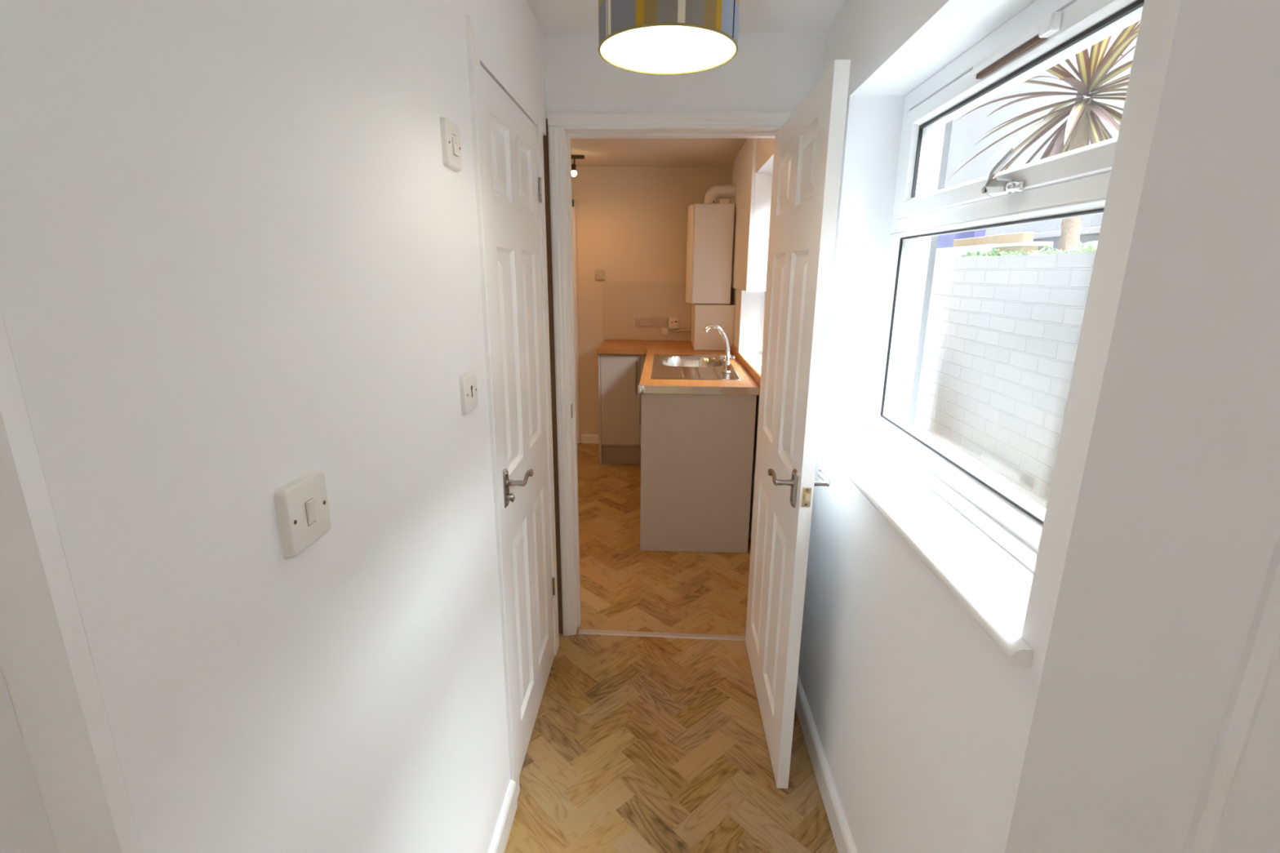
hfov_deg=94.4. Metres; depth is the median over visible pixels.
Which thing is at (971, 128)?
wall
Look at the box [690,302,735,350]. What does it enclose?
panel
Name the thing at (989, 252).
plant
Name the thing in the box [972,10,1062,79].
vent
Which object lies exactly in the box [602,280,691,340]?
backsplash
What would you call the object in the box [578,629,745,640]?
threshold strip
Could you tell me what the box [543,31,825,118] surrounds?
wall
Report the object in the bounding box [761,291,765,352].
window
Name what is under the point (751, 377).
countertop
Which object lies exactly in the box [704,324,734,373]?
mixer tap
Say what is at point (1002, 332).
wall
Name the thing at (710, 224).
boiler
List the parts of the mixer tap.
spout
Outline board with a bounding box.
[952,231,1034,247]
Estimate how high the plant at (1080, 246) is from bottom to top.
0.082 m
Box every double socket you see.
[635,316,651,326]
[652,316,668,326]
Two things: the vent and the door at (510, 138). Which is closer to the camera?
the vent
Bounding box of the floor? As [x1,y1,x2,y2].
[504,443,838,852]
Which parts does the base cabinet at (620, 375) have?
cabinet door, handle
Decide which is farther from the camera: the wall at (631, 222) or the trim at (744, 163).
the wall at (631, 222)
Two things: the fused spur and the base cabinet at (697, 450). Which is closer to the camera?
the base cabinet at (697, 450)
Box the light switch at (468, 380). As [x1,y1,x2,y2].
[459,370,478,415]
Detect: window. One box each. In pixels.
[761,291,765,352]
[817,0,1144,667]
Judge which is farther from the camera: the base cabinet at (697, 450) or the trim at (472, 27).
the base cabinet at (697, 450)
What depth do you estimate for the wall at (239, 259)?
0.65 m
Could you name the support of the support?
on the raised bed
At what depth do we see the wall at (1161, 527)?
0.80 m
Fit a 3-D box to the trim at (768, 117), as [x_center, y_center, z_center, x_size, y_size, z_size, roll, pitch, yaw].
[0.147,-1.071,2.067,0.943,0.047,0.020,1,15,2]
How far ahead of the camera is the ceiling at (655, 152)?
4.29 m
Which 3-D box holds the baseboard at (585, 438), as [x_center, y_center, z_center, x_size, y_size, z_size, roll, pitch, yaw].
[-0.429,0.116,5.493,0.230,0.085,0.015,1,15,2]
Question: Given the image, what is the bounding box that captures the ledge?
[1033,226,1100,239]
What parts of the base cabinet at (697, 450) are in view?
handle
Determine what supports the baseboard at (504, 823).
attached to the wall at (239, 259)
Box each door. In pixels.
[480,64,555,776]
[745,59,850,788]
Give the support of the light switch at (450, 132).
attached to the wall at (239, 259)
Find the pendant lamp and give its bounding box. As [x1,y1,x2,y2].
[598,0,739,75]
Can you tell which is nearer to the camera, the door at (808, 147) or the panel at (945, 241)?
the door at (808, 147)
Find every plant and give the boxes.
[961,250,982,256]
[981,248,1004,256]
[1000,250,1033,255]
[1028,244,1062,254]
[1060,241,1096,253]
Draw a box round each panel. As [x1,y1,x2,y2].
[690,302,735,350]
[936,229,986,248]
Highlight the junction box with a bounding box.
[661,327,667,333]
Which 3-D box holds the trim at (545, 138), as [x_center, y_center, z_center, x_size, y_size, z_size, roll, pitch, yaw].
[-0.352,-0.087,2.353,0.040,2.066,0.006,1,15,2]
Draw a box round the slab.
[991,241,1053,247]
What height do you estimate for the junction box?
0.060 m
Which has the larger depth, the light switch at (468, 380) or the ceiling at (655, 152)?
the ceiling at (655, 152)
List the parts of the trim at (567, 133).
strike plate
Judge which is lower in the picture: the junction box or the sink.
the sink
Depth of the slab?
3.35 m
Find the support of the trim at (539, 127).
attached to the wall at (239, 259)
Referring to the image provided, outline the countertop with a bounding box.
[596,339,760,395]
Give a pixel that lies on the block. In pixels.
(949, 252)
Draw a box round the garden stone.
[1072,240,1097,251]
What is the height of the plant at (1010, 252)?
0.062 m
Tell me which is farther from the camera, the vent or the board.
the board
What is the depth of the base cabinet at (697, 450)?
3.26 m
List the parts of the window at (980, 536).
sill, frame, handle, handle lever, handle, sash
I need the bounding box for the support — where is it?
[995,245,1038,255]
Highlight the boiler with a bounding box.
[685,184,736,303]
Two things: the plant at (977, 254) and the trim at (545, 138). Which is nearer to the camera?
the trim at (545, 138)
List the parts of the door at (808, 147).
lever, handle, latch plate, lever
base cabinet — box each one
[598,353,646,464]
[639,393,756,553]
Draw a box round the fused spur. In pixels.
[668,317,679,328]
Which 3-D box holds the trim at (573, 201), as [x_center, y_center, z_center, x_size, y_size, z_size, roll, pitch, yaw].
[-0.989,-0.881,5.257,0.875,2.125,0.016,1,15,2]
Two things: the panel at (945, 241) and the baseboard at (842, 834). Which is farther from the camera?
the panel at (945, 241)
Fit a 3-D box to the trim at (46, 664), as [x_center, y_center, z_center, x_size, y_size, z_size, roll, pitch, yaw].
[-0.503,0.267,0.472,0.167,2.330,0.016,1,15,2]
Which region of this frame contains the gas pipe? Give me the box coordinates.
[669,328,690,332]
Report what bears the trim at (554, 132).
attached to the wall at (769, 71)
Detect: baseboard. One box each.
[488,779,517,852]
[581,434,599,444]
[795,673,857,852]
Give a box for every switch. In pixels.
[273,467,331,559]
[440,116,462,171]
[595,269,604,279]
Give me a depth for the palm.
3.41 m
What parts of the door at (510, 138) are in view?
handle, lever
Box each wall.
[0,0,546,852]
[0,665,57,852]
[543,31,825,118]
[571,166,733,443]
[726,0,1279,852]
[907,120,1279,852]
[914,251,1095,509]
[944,21,1140,236]
[1032,233,1099,253]
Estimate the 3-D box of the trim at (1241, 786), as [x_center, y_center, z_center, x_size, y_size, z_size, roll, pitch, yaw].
[0.844,0.204,0.748,0.090,2.330,0.021,1,15,2]
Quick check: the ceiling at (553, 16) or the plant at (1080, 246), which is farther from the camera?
the plant at (1080, 246)
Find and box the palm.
[946,20,1140,252]
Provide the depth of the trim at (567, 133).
2.21 m
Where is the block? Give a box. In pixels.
[935,244,998,258]
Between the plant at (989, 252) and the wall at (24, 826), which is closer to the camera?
the wall at (24, 826)
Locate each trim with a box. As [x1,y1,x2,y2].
[0,308,142,852]
[465,13,519,799]
[534,121,559,655]
[542,118,563,633]
[546,111,793,126]
[547,126,573,635]
[560,125,782,635]
[572,200,579,443]
[730,137,757,291]
[1182,530,1279,852]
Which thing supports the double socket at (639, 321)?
attached to the backsplash
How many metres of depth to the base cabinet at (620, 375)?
4.78 m
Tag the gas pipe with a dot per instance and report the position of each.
(672, 330)
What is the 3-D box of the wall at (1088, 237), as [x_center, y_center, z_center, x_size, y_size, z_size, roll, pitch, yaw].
[3.794,-1.112,3.679,0.150,0.315,6.000,1,15,2]
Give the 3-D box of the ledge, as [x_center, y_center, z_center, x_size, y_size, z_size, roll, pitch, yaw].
[3.760,-1.290,3.635,0.220,0.049,6.000,1,15,2]
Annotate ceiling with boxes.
[526,0,845,34]
[570,137,747,166]
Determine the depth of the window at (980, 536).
1.24 m
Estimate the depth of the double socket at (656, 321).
5.19 m
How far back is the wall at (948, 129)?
1.79 m
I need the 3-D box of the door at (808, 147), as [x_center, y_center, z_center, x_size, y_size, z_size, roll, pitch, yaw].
[0.462,0.055,1.936,0.156,2.001,0.769,1,15,2]
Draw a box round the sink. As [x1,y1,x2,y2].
[650,354,742,380]
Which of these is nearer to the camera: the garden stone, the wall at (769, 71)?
the wall at (769, 71)
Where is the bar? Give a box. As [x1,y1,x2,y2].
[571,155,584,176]
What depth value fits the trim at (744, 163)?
3.92 m
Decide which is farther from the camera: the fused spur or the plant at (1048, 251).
the fused spur
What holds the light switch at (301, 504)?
attached to the wall at (239, 259)

